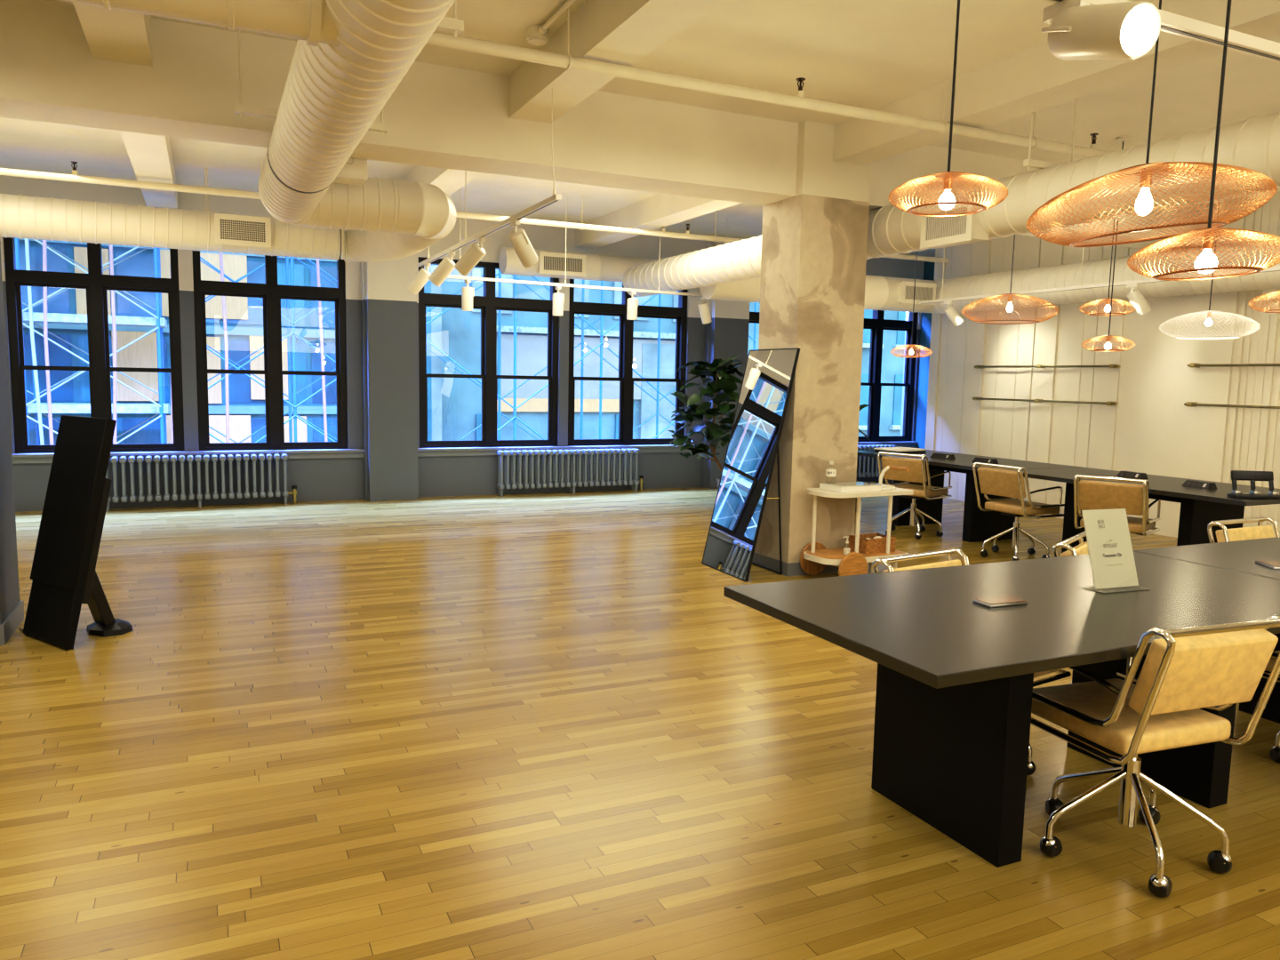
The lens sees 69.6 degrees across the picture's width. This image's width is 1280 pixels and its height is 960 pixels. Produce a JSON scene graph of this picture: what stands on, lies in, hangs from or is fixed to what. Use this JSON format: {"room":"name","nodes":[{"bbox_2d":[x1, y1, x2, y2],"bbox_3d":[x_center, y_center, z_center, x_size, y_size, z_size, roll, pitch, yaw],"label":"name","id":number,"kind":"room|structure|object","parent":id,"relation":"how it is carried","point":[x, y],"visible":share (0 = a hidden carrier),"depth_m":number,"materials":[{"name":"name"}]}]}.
{"room":"design studio","nodes":[
{"label":"design studio","id":0,"kind":"room"},
{"bbox_2d":[0,245,19,624],"bbox_3d":[-3.792,-0.819,4.875,0.625,3.385,0.560,-2,7,-25],"label":"pillar","id":1,"kind":"structure","parent":0,"point":[9,572],"depth_m":5.17,"materials":[{"name":"grey paint"}]},
{"bbox_2d":[0,175,924,511],"bbox_3d":[-2.831,-1.484,11.097,16.350,3.385,0.300,-2,7,-25],"label":"wall","id":2,"kind":"structure","parent":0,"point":[325,478],"depth_m":10.78,"materials":[{"name":"grey paint"}]},
{"bbox_2d":[3,237,184,453],"bbox_3d":[-5.703,-1.431,9.695,1.560,2.270,0.120,-2,7,-25],"label":"window","id":3,"kind":"structure","parent":2,"relation":"attached to","point":[96,284],"depth_m":9.63,"materials":[{"name":"black paint"}]},
{"bbox_2d":[11,448,364,463],"bbox_3d":[-6.701,-0.206,9.232,7.690,0.098,0.090,-2,7,-25],"label":"window sill","id":4,"kind":"structure","parent":2,"relation":"attached to","point":[17,458],"depth_m":10.18,"materials":[{"name":"grey paint"}]},
{"bbox_2d":[192,249,347,450],"bbox_3d":[-4.154,-1.479,10.419,1.580,2.270,0.120,-2,7,-25],"label":"window","id":5,"kind":"structure","parent":2,"relation":"attached to","point":[271,293],"depth_m":10.38,"materials":[{"name":"black paint"}]},
{"bbox_2d":[360,253,418,501],"bbox_3d":[-2.927,-1.451,10.778,0.595,3.385,0.200,-2,7,-25],"label":"pilaster","id":6,"kind":"object","parent":2,"relation":"attached to","point":[388,308],"visible":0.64,"depth_m":10.72,"materials":[{"name":"grey paint"}]},
{"bbox_2d":[418,256,559,447],"bbox_3d":[-1.881,-1.550,11.482,1.780,2.270,0.120,-2,7,-25],"label":"window","id":7,"kind":"structure","parent":2,"relation":"attached to","point":[489,304],"depth_m":11.45,"materials":[{"name":"black paint"}]},
{"bbox_2d":[417,444,695,456],"bbox_3d":[-0.905,-0.388,11.941,3.990,0.098,0.090,-2,7,-25],"label":"window sill","id":8,"kind":"structure","parent":2,"relation":"attached to","point":[473,451],"depth_m":11.60,"materials":[{"name":"grey paint"}]},
{"bbox_2d":[568,279,687,446],"bbox_3d":[-0.179,-1.603,12.277,1.720,2.270,0.120,-2,7,-25],"label":"window","id":9,"kind":"structure","parent":2,"relation":"attached to","point":[626,379],"depth_m":12.25,"materials":[{"name":"black paint"}]},
{"bbox_2d":[700,240,749,488],"bbox_3d":[1.184,-1.580,12.700,0.575,3.385,0.200,-2,7,-25],"label":"pilaster","id":10,"kind":"object","parent":2,"relation":"attached to","point":[726,336],"visible":0.29,"depth_m":12.60,"materials":[{"name":"grey paint"}]},
{"bbox_2d":[857,309,917,441],"bbox_3d":[3.598,-1.722,14.042,1.420,2.270,0.120,-2,7,-25],"label":"window","id":11,"kind":"structure","parent":2,"relation":"attached to","point":[876,324],"depth_m":14.08,"materials":[{"name":"black paint"}]},
{"bbox_2d":[0,480,1279,959],"bbox_3d":[0.384,1.072,4.389,16.350,0.100,15.340,-2,7,-25],"label":"floor","id":12,"kind":"structure","parent":0,"point":[518,726],"depth_m":3.48,"materials":[{"name":"brown wood"}]},
{"bbox_2d":[0,600,23,645],"bbox_3d":[-3.825,0.808,5.054,0.655,0.110,0.590,-2,7,-25],"label":"baseboard","id":13,"kind":"structure","parent":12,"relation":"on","point":[15,618],"depth_m":5.12,"materials":[{"name":"grey paint"}]},
{"bbox_2d":[19,415,132,650],"bbox_3d":[-3.158,0.254,5.142,0.652,1.218,0.450,5,8,34],"label":"mirror","id":14,"kind":"object","parent":12,"relation":"on","point":[64,576],"visible":1,"depth_m":4.99,"materials":[{"name":"black plastic"}]},
{"bbox_2d":[105,453,297,511],"bbox_3d":[-4.754,0.012,10.042,1.908,0.565,0.160,-2,7,-25],"label":"radiator","id":15,"kind":"object","parent":12,"relation":"on","point":[116,499],"visible":0.98,"depth_m":9.96,"materials":[{"name":"grey metal"}]},
{"bbox_2d":[496,448,643,496],"bbox_3d":[-0.855,-0.110,11.864,1.999,0.565,0.160,-2,7,-25],"label":"radiator","id":16,"kind":"object","parent":12,"relation":"on","point":[620,456],"visible":1,"depth_m":11.80,"materials":[{"name":"grey metal"}]},
{"bbox_2d":[667,354,744,487],"bbox_3d":[0.859,-0.571,10.776,1.092,1.787,1.139,0,6,-6],"label":"fiddle leaf fig","id":17,"kind":"object","parent":12,"relation":"on","point":[724,381],"visible":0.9,"depth_m":10.58,"materials":[{"name":"plant"}]},
{"bbox_2d":[701,347,799,581],"bbox_3d":[0.845,-0.147,7.168,0.406,1.743,0.710,-2,7,-24],"label":"mirror","id":18,"kind":"object","parent":12,"relation":"on","point":[768,377],"visible":1,"depth_m":7.12,"materials":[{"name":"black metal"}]},
{"bbox_2d":[752,552,839,575],"bbox_3d":[1.305,0.652,7.453,0.635,0.100,0.550,-2,7,-25],"label":"baseboard","id":19,"kind":"structure","parent":12,"relation":"on","point":[791,569],"depth_m":7.22,"materials":[{"name":"grey paint"}]},
{"bbox_2d":[800,464,913,575],"bbox_3d":[1.683,0.333,7.011,0.882,0.846,0.488,-2,7,-27],"label":"cart","id":20,"kind":"object","parent":12,"relation":"on","point":[814,556],"visible":0.89,"depth_m":6.89,"materials":[{"name":"white paint"}]},
{"bbox_2d":[818,480,881,492],"bbox_3d":[1.586,0.049,6.935,0.390,0.052,0.270,-2,7,-27],"label":"tray","id":21,"kind":"object","parent":20,"relation":"on","point":[840,486],"visible":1,"depth_m":6.86,"materials":[{"name":"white plastic"}]},
{"bbox_2d":[803,547,908,565],"bbox_3d":[1.628,0.572,7.011,0.770,0.040,0.390,-2,7,-27],"label":"tray","id":22,"kind":"object","parent":20,"relation":"on","point":[831,556],"depth_m":6.90,"materials":[{"name":"brown wood"}]},
{"bbox_2d":[807,487,913,497],"bbox_3d":[1.655,0.087,6.990,0.790,0.030,0.390,-2,7,-27],"label":"tray","id":23,"kind":"object","parent":20,"relation":"on","point":[815,492],"depth_m":6.83,"materials":[{"name":"white paint"}]},
{"bbox_2d":[848,532,895,553],"bbox_3d":[1.785,0.486,7.081,0.293,0.114,0.207,-2,7,-29],"label":"wicker basket","id":24,"kind":"object","parent":20,"relation":"on","point":[870,546],"visible":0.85,"depth_m":7.00,"materials":[{"name":"brown wicker"}]},
{"bbox_2d":[856,444,896,481],"bbox_3d":[3.011,-0.231,13.672,1.898,0.565,0.160,-2,7,-25],"label":"radiator","id":25,"kind":"object","parent":12,"relation":"on","point":[872,474],"visible":0.26,"depth_m":13.81,"materials":[{"name":"grey metal"}]},
{"bbox_2d":[877,451,951,539],"bbox_3d":[2.698,0.135,9.101,0.602,0.824,0.556,-5,9,-43],"label":"desk chair","id":26,"kind":"object","parent":12,"relation":"on","point":[916,474],"visible":0.86,"depth_m":8.95,"materials":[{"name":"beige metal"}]},
{"bbox_2d":[857,449,1083,542],"bbox_3d":[3.192,0.153,9.369,1.076,0.750,2.144,-2,7,-25],"label":"meeting table","id":27,"kind":"object","parent":12,"relation":"on","point":[979,525],"visible":0.37,"depth_m":8.94,"materials":[{"name":"black wood"}]},
{"bbox_2d":[925,464,966,473],"bbox_3d":[3.197,-0.138,9.341,0.155,0.095,0.918,-2,7,-25],"label":"cable tray","id":28,"kind":"object","parent":27,"relation":"on","point":[931,467],"depth_m":9.35,"materials":[{"name":"black metal"}]},
{"bbox_2d":[872,548,1071,775],"bbox_3d":[1.324,0.723,3.710,0.556,0.779,0.602,-3,8,-34],"label":"desk chair","id":29,"kind":"object","parent":12,"relation":"on","point":[1031,766],"visible":0.1,"depth_m":3.78,"materials":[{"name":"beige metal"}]},
{"bbox_2d":[723,551,1279,867],"bbox_3d":[1.493,0.783,3.324,2.144,0.750,1.076,-2,7,-25],"label":"meeting table","id":30,"kind":"object","parent":12,"relation":"on","point":[955,677],"visible":0.82,"depth_m":3.06,"materials":[{"name":"black wood"}]},
{"bbox_2d":[972,595,1027,607],"bbox_3d":[1.228,0.414,3.141,0.165,0.013,0.085,-2,7,-23],"label":"notebook","id":31,"kind":"object","parent":30,"relation":"on","point":[1004,600],"visible":1,"depth_m":3.12,"materials":[{"name":"beige paper"}]},
{"bbox_2d":[1081,507,1138,589],"bbox_3d":[1.755,0.257,3.401,0.230,0.290,0.136,-1,7,-21],"label":"sign holder","id":32,"kind":"object","parent":30,"relation":"on","point":[1107,531],"visible":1,"depth_m":3.42,"materials":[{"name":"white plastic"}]},
{"bbox_2d":[972,462,1064,560],"bbox_3d":[3.265,0.268,7.997,0.602,0.824,0.556,-2,7,-27],"label":"desk chair","id":33,"kind":"object","parent":12,"relation":"on","point":[1004,483],"visible":0.91,"depth_m":7.88,"materials":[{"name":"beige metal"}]},
{"bbox_2d":[1051,530,1088,683],"bbox_3d":[2.280,0.679,4.279,0.602,0.779,0.556,6,8,39],"label":"desk chair","id":34,"kind":"object","parent":12,"relation":"on","point":[1082,548],"visible":0.09,"depth_m":4.28,"materials":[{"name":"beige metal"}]},
{"bbox_2d":[1073,474,1160,536],"bbox_3d":[3.689,0.368,7.160,0.556,0.824,0.603,7,8,41],"label":"desk chair","id":35,"kind":"object","parent":12,"relation":"on","point":[1089,495],"visible":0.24,"depth_m":6.94,"materials":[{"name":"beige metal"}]},
{"bbox_2d":[1007,467,1279,552],"bbox_3d":[4.106,0.384,7.431,1.076,0.750,2.144,-2,7,-25],"label":"meeting table","id":36,"kind":"object","parent":12,"relation":"on","point":[1199,507],"visible":0.44,"depth_m":6.94,"materials":[{"name":"black wood"}]},
{"bbox_2d":[1148,493,1181,503],"bbox_3d":[4.110,0.093,7.402,0.155,0.095,0.918,-2,7,-25],"label":"cable tray","id":37,"kind":"object","parent":36,"relation":"on","point":[1150,496],"depth_m":7.21,"materials":[{"name":"black metal"}]},
{"bbox_2d":[1227,470,1279,499],"bbox_3d":[4.275,0.033,6.383,0.320,0.184,0.135,2,6,7],"label":"hole punch","id":38,"kind":"object","parent":36,"relation":"on","point":[1252,476],"visible":1,"depth_m":6.40,"materials":[{"name":"black plastic"}]},
{"bbox_2d":[1227,493,1279,499],"bbox_3d":[4.273,0.114,6.385,0.320,0.022,0.120,2,6,7],"label":"tray","id":39,"kind":"object","parent":38,"relation":"attached to","point":[1269,496],"depth_m":6.34,"materials":[{"name":"black plastic"}]},
{"bbox_2d":[1030,615,1279,897],"bbox_3d":[1.568,0.792,2.923,0.556,0.824,0.602,-1,7,-20],"label":"desk chair","id":40,"kind":"object","parent":12,"relation":"on","point":[1185,671],"visible":0.98,"depth_m":2.75,"materials":[{"name":"beige leather"}]},
{"bbox_2d":[1132,536,1279,723],"bbox_3d":[3.442,0.722,4.235,2.144,0.750,1.076,-2,7,-25],"label":"meeting table","id":41,"kind":"object","parent":12,"relation":"on","point":[1238,556],"visible":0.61,"depth_m":4.17,"materials":[{"name":"black wood"}]},
{"bbox_2d":[1207,516,1279,543],"bbox_3d":[3.460,0.632,4.926,0.556,0.779,0.602,-2,7,-27],"label":"desk chair","id":42,"kind":"object","parent":12,"relation":"on","point":[1260,532],"visible":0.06,"depth_m":5.06,"materials":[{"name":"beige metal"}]},
{"bbox_2d":[1262,650,1279,762],"bbox_3d":[2.739,0.757,3.452,0.556,0.824,0.602,-2,7,-29],"label":"desk chair","id":43,"kind":"object","parent":12,"relation":"on","point":[1275,752],"visible":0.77,"depth_m":3.69,"materials":[{"name":"silver metal"}]},
{"bbox_2d":[0,0,1279,256],"bbox_3d":[0.454,-2.417,4.006,16.750,0.150,15.740,-2,7,-25],"label":"ceiling","id":44,"kind":"structure","parent":0,"point":[870,54],"depth_m":5.83,"materials":[{"name":"beige paint"}]},
{"bbox_2d":[72,2,151,66],"bbox_3d":[-0.693,-1.851,0.508,0.280,0.255,9.900,-2,7,-25],"label":"ceiling beam","id":45,"kind":"structure","parent":44,"relation":"attached to","point":[113,35],"depth_m":4.57,"materials":[{"name":"beige paint"}]},
{"bbox_2d":[120,130,178,208],"bbox_3d":[-4.002,-2.691,7.533,0.280,0.255,4.860,-2,7,-25],"label":"ceiling beam","id":46,"kind":"structure","parent":44,"relation":"attached to","point":[150,156],"depth_m":7.46,"materials":[{"name":"beige paint"}]},
{"bbox_2d":[0,168,340,260],"bbox_3d":[-6.169,-2.498,7.761,6.938,0.775,0.435,-2,7,-25],"label":"duct","id":47,"kind":"object","parent":44,"relation":"hanging from","point":[21,216],"visible":0.93,"depth_m":8.48,"materials":[{"name":"white metal"}]},
{"bbox_2d":[220,219,265,241],"bbox_3d":[-3.747,-2.352,8.686,0.390,0.180,0.009,-2,7,-25],"label":"vent grille","id":48,"kind":"object","parent":47,"relation":"attached to","point":[231,230],"depth_m":8.68,"materials":[{"name":"white metal"}]},
{"bbox_2d":[60,0,463,262],"bbox_3d":[-3.010,-1.717,1.771,7.546,0.890,14.006,-2,7,-25],"label":"duct","id":49,"kind":"object","parent":44,"relation":"hanging from","point":[349,58],"visible":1,"depth_m":3.68,"materials":[{"name":"white metal"}]},
{"bbox_2d":[403,165,481,196],"bbox_3d":[-1.920,-2.756,8.506,0.280,0.255,4.860,-2,7,-25],"label":"ceiling beam","id":50,"kind":"structure","parent":44,"relation":"attached to","point":[449,180],"depth_m":7.92,"materials":[{"name":"beige paint"}]},
{"bbox_2d":[0,159,949,263],"bbox_3d":[-2.596,-2.731,8.680,14.400,0.361,0.080,-2,7,-25],"label":"pipe","id":51,"kind":"object","parent":44,"relation":"attached to","point":[74,177],"visible":0.67,"depth_m":8.28,"materials":[{"name":"white metal"}]},
{"bbox_2d":[417,88,561,266],"bbox_3d":[-1.270,-2.254,6.954,0.041,0.887,3.830,-2,7,-25],"label":"track","id":52,"kind":"object","parent":44,"relation":"hanging from","point":[556,197],"visible":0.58,"depth_m":6.21,"materials":[{"name":"white metal"}]},
{"bbox_2d":[406,262,431,295],"bbox_3d":[-2.027,-1.845,8.458,0.235,0.288,0.131,1,6,3],"label":"track spotlight","id":53,"kind":"object","parent":52,"relation":"attached to","point":[420,279],"visible":0.94,"depth_m":8.41,"materials":[{"name":"white metal"}]},
{"bbox_2d":[428,250,455,287],"bbox_3d":[-1.637,-1.747,7.630,0.235,0.288,0.131,1,6,3],"label":"track spotlight","id":54,"kind":"object","parent":52,"relation":"attached to","point":[444,268],"visible":0.98,"depth_m":7.58,"materials":[{"name":"white metal"}]},
{"bbox_2d":[454,236,485,276],"bbox_3d":[-1.254,-1.656,6.834,0.252,0.278,0.131,3,6,13],"label":"track spotlight","id":55,"kind":"object","parent":52,"relation":"attached to","point":[476,252],"visible":1,"depth_m":6.79,"materials":[{"name":"white metal"}]},
{"bbox_2d":[508,219,538,267],"bbox_3d":[-0.768,-1.560,6.101,0.130,0.289,0.234,6,8,36],"label":"track spotlight","id":56,"kind":"object","parent":52,"relation":"attached to","point":[517,237],"visible":1,"depth_m":6.05,"materials":[{"name":"white metal"}]},
{"bbox_2d":[526,0,575,46],"bbox_3d":[0.060,-2.283,3.736,0.120,0.072,3.060,-2,7,-25],"label":"junction box","id":57,"kind":"object","parent":44,"relation":"attached to","point":[536,35],"visible":1,"depth_m":5.00,"materials":[{"name":"beige paint"}]},
{"bbox_2d":[416,188,727,296],"bbox_3d":[-0.244,-2.554,10.098,4.462,0.937,0.036,-2,7,-29],"label":"track","id":58,"kind":"object","parent":44,"relation":"hanging from","point":[460,276],"visible":0.6,"depth_m":9.83,"materials":[{"name":"white metal"}]},
{"bbox_2d":[499,247,699,287],"bbox_3d":[1.250,-2.688,12.325,6.350,0.373,0.398,-2,7,-25],"label":"duct","id":59,"kind":"object","parent":44,"relation":"hanging from","point":[550,263],"visible":0.3,"depth_m":11.17,"materials":[{"name":"white metal"}]},
{"bbox_2d":[544,256,581,271],"bbox_3d":[-0.928,-2.600,11.096,0.457,0.160,0.009,-2,7,-25],"label":"vent grille","id":60,"kind":"object","parent":59,"relation":"attached to","point":[552,263],"depth_m":11.09,"materials":[{"name":"white metal"}]},
{"bbox_2d":[0,0,1214,251],"bbox_3d":[-0.589,-2.345,6.242,16.350,0.522,0.430,-2,7,-25],"label":"ceiling beam","id":61,"kind":"structure","parent":44,"relation":"attached to","point":[437,116],"depth_m":5.77,"materials":[{"name":"beige paint"}]},
{"bbox_2d":[509,0,722,123],"bbox_3d":[1.390,-1.917,1.482,0.280,0.255,9.900,-2,7,-25],"label":"ceiling beam","id":62,"kind":"structure","parent":44,"relation":"attached to","point":[620,32],"depth_m":4.72,"materials":[{"name":"beige paint"}]},
{"bbox_2d":[573,192,741,248],"bbox_3d":[0.317,-2.826,9.552,0.280,0.255,4.860,-2,7,-25],"label":"ceiling beam","id":63,"kind":"structure","parent":44,"relation":"attached to","point":[659,211],"depth_m":9.79,"materials":[{"name":"beige paint"}]},
{"bbox_2d":[425,7,1108,157],"bbox_3d":[0.047,-2.276,4.887,15.950,0.331,0.080,-2,7,-25],"label":"pipe","id":64,"kind":"object","parent":44,"relation":"attached to","point":[567,61],"visible":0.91,"depth_m":5.12,"materials":[{"name":"white metal"}]},
{"bbox_2d":[890,251,932,357],"bbox_3d":[2.919,-2.117,9.773,0.430,1.609,0.429,1,6,1],"label":"pendant lamp","id":65,"kind":"object","parent":44,"relation":"hanging from","point":[911,350],"visible":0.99,"depth_m":9.80,"materials":[{"name":"orange metal"}]},
{"bbox_2d":[888,0,1007,216],"bbox_3d":[0.971,-1.516,2.800,0.353,1.357,0.353,3,7,20],"label":"pendant lamp","id":66,"kind":"object","parent":44,"relation":"hanging from","point":[947,201],"visible":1,"depth_m":2.84,"materials":[{"name":"orange metal"}]},
{"bbox_2d":[622,98,1279,296],"bbox_3d":[3.052,-1.929,4.960,0.465,0.925,14.650,-2,7,-25],"label":"duct","id":67,"kind":"object","parent":44,"relation":"hanging from","point":[1252,143],"visible":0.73,"depth_m":5.89,"materials":[{"name":"white metal"}]},
{"bbox_2d":[927,206,967,239],"bbox_3d":[2.132,-1.782,6.406,0.009,0.180,0.362,-2,7,-25],"label":"vent grille","id":68,"kind":"object","parent":67,"relation":"attached to","point":[953,228],"depth_m":6.39,"materials":[{"name":"beige metal"}]},
{"bbox_2d":[699,239,1279,313],"bbox_3d":[5.135,-1.599,5.290,3.570,0.440,13.408,-2,7,-25],"label":"duct","id":69,"kind":"object","parent":44,"relation":"hanging from","point":[881,292],"visible":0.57,"depth_m":10.03,"materials":[{"name":"white metal"}]},
{"bbox_2d":[905,286,931,300],"bbox_3d":[3.433,-2.297,11.331,0.399,0.160,0.009,-2,7,-25],"label":"vent grille","id":70,"kind":"object","parent":69,"relation":"attached to","point":[921,292],"depth_m":11.33,"materials":[{"name":"white metal"}]},
{"bbox_2d":[961,234,1058,324],"bbox_3d":[3.478,-2.127,8.578,0.851,1.304,0.851,-1,7,-21],"label":"pendant lamp","id":71,"kind":"object","parent":44,"relation":"hanging from","point":[1009,308],"visible":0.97,"depth_m":8.58,"materials":[{"name":"orange metal"}]},
{"bbox_2d":[832,0,1279,165],"bbox_3d":[3.626,-1.987,2.527,0.280,0.255,9.900,-2,7,-25],"label":"ceiling beam","id":72,"kind":"structure","parent":44,"relation":"attached to","point":[1034,79],"depth_m":5.28,"materials":[{"name":"beige paint"}]},
{"bbox_2d":[918,247,1279,303],"bbox_3d":[5.078,-2.201,7.772,0.036,0.917,7.750,-2,7,-25],"label":"track","id":73,"kind":"object","parent":44,"relation":"hanging from","point":[1273,268],"visible":0.66,"depth_m":9.20,"materials":[{"name":"white metal"}]},
{"bbox_2d":[1126,283,1151,315],"bbox_3d":[4.728,-1.705,8.709,0.228,0.292,0.130,1,6,-1],"label":"track spotlight","id":74,"kind":"object","parent":73,"relation":"attached to","point":[1135,296],"visible":1,"depth_m":8.67,"materials":[{"name":"white metal"}]},
{"bbox_2d":[1079,219,1136,316],"bbox_3d":[3.923,-2.022,7.633,0.427,1.289,0.427,1,6,2],"label":"pendant lamp","id":75,"kind":"object","parent":44,"relation":"hanging from","point":[1107,308],"visible":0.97,"depth_m":7.66,"materials":[{"name":"orange metal"}]},
{"bbox_2d":[1081,136,1135,351],"bbox_3d":[3.660,-1.806,7.086,0.375,1.608,0.376,-2,7,-25],"label":"pendant lamp","id":76,"kind":"object","parent":44,"relation":"hanging from","point":[1108,346],"visible":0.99,"depth_m":7.11,"materials":[{"name":"orange metal"}]},
{"bbox_2d":[1026,0,1277,247],"bbox_3d":[1.791,-1.526,3.184,0.764,1.388,0.769,1,6,-4],"label":"pendant lamp","id":77,"kind":"object","parent":44,"relation":"hanging from","point":[1143,204],"visible":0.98,"depth_m":3.17,"materials":[{"name":"orange metal"}]},
{"bbox_2d":[1048,0,1279,62],"bbox_3d":[1.942,-1.663,2.584,3.000,0.977,0.036,-2,7,-25],"label":"track","id":78,"kind":"object","parent":44,"relation":"hanging from","point":[1172,23],"visible":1,"depth_m":2.43,"materials":[{"name":"white metal"}]},
{"bbox_2d":[1041,0,1160,60],"bbox_3d":[1.053,-1.045,2.136,0.136,0.194,0.295,-2,7,-25],"label":"track spotlight","id":79,"kind":"object","parent":78,"relation":"attached to","point":[1078,29],"visible":1,"depth_m":2.06,"materials":[{"name":"white metal"}]},
{"bbox_2d":[1127,0,1279,280],"bbox_3d":[1.456,-1.318,2.256,0.359,1.612,0.359,5,8,35],"label":"pendant lamp","id":80,"kind":"object","parent":44,"relation":"hanging from","point":[1205,262],"visible":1,"depth_m":2.31,"materials":[{"name":"orange metal"}]},
{"bbox_2d":[1158,202,1259,339],"bbox_3d":[4.291,-1.819,6.858,0.650,1.507,0.651,-3,7,-31],"label":"pendant lamp","id":81,"kind":"object","parent":44,"relation":"hanging from","point":[1208,322],"visible":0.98,"depth_m":6.89,"materials":[{"name":"white metal"}]},
{"bbox_2d":[1248,290,1279,312],"bbox_3d":[4.532,-1.841,6.340,0.481,1.341,0.480,-2,7,-25],"label":"pendant lamp","id":82,"kind":"object","parent":44,"relation":"hanging from","point":[1252,306],"visible":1,"depth_m":6.45,"materials":[{"name":"orange metal"}]},
{"bbox_2d":[754,120,871,563],"bbox_3d":[1.339,-1.030,7.268,0.615,3.285,0.530,-2,7,-25],"label":"pillar","id":83,"kind":"structure","parent":0,"point":[814,241],"depth_m":7.03,"materials":[{"name":"paint"}]},
{"bbox_2d":[914,261,935,448],"bbox_3d":[4.428,-1.594,13.420,1.630,3.385,1.650,-2,7,-25],"label":"wall","id":84,"kind":"structure","parent":0,"point":[929,267],"depth_m":14.17,"materials":[{"name":"blue paint"}]},
{"bbox_2d":[924,190,1279,537],"bbox_3d":[6.830,-0.758,6.263,0.126,3.385,13.640,-2,7,-25],"label":"wall","id":85,"kind":"structure","parent":0,"point":[1150,429],"depth_m":9.93,"materials":[{"name":"beige paint"}]},
{"bbox_2d":[972,396,1117,405],"bbox_3d":[4.644,-0.920,10.695,0.120,0.044,2.000,-2,7,-25],"label":"rail","id":86,"kind":"object","parent":85,"relation":"attached to","point":[974,397],"visible":1,"depth_m":10.55,"materials":[{"name":"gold metal"}]},
{"bbox_2d":[974,364,1120,368],"bbox_3d":[4.652,-1.312,10.652,0.120,0.044,2.000,-2,7,-25],"label":"rail","id":87,"kind":"object","parent":85,"relation":"attached to","point":[1044,366],"visible":1,"depth_m":10.65,"materials":[{"name":"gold metal"}]},
{"label":"outside","id":88,"kind":"structure","parent":0,"visible":0},
{"bbox_2d":[18,238,336,445],"bbox_3d":[-13.266,-5.530,15.716,17.590,22.000,0.500,-2,7,-25],"label":"apartment building","id":89,"kind":"structure","parent":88,"point":[244,315],"depth_m":17.95,"materials":[{"name":"blue glass"}]},
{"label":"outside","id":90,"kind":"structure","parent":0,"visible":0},
{"bbox_2d":[747,302,906,436],"bbox_3d":[8.409,-6.304,26.713,13.800,22.000,0.520,-2,7,-25],"label":"brick building","id":91,"kind":"structure","parent":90,"point":[892,372],"depth_m":26.29,"materials":[{"name":"blue brick"}]},
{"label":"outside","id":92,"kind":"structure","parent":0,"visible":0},
{"bbox_2d":[42,240,53,444],"bbox_3d":[-9.787,-4.386,15.101,0.169,20.002,0.056,-2,7,-25],"label":"pole","id":93,"kind":"object","parent":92,"point":[44,256],"visible":0.14,"depth_m":15.31,"materials":[{"name":"white metal"}]},
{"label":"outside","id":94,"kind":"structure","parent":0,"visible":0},
{"bbox_2d":[108,244,116,444],"bbox_3d":[-8.977,-4.411,15.480,0.170,20.001,0.056,-2,7,-25],"label":"pole","id":95,"kind":"object","parent":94,"point":[111,261],"visible":0.14,"depth_m":15.71,"materials":[{"name":"white metal"}]},
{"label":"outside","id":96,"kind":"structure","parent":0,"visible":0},
{"bbox_2d":[218,252,229,442],"bbox_3d":[-7.409,-4.461,16.212,0.171,20.002,0.056,-2,7,-25],"label":"pole","id":97,"kind":"object","parent":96,"point":[220,253],"visible":0.14,"depth_m":16.46,"materials":[{"name":"white metal"}]},
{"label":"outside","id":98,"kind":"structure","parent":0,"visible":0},
{"bbox_2d":[315,258,327,441],"bbox_3d":[-5.895,-4.508,16.920,0.174,20.001,0.056,-2,7,-25],"label":"pole","id":99,"kind":"object","parent":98,"point":[316,260],"visible":0.13,"depth_m":17.15,"materials":[{"name":"white metal"}]},
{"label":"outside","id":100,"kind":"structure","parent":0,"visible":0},
{"bbox_2d":[24,238,44,444],"bbox_3d":[-9.970,-4.380,15.016,0.174,20.001,0.056,-2,7,-25],"label":"pole","id":101,"kind":"object","parent":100,"point":[27,245],"visible":0.14,"depth_m":15.22,"materials":[{"name":"white metal"}]},
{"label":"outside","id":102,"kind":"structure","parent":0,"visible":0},
{"bbox_2d":[14,237,169,445],"bbox_3d":[-13.381,-4.388,14.455,10.450,20.000,1.177,-2,7,-25],"label":"scaffold","id":103,"kind":"object","parent":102,"point":[159,322],"visible":0.14,"depth_m":16.30,"materials":[{"name":"metal"}]},
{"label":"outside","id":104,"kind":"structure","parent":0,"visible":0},
{"bbox_2d":[200,256,336,442],"bbox_3d":[-6.702,-4.596,17.576,3.960,20.000,1.177,-2,7,-25],"label":"scaffold","id":105,"kind":"object","parent":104,"point":[292,322],"visible":0.12,"depth_m":17.48,"materials":[{"name":"metal"}]},
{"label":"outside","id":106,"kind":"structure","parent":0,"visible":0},
{"bbox_2d":[425,269,757,440],"bbox_3d":[-1.009,-4.726,19.798,7.660,20.000,1.177,-2,7,-25],"label":"scaffold","id":107,"kind":"object","parent":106,"point":[582,328],"visible":0.16,"depth_m":19.66,"materials":[{"name":"metal"}]},
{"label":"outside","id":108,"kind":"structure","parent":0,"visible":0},
{"bbox_2d":[424,264,678,440],"bbox_3d":[-2.240,-6.076,22.696,8.900,22.000,0.770,-2,7,-25],"label":"stone building","id":109,"kind":"structure","parent":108,"point":[454,404],"depth_m":22.81,"materials":[{"name":"blue stone"}]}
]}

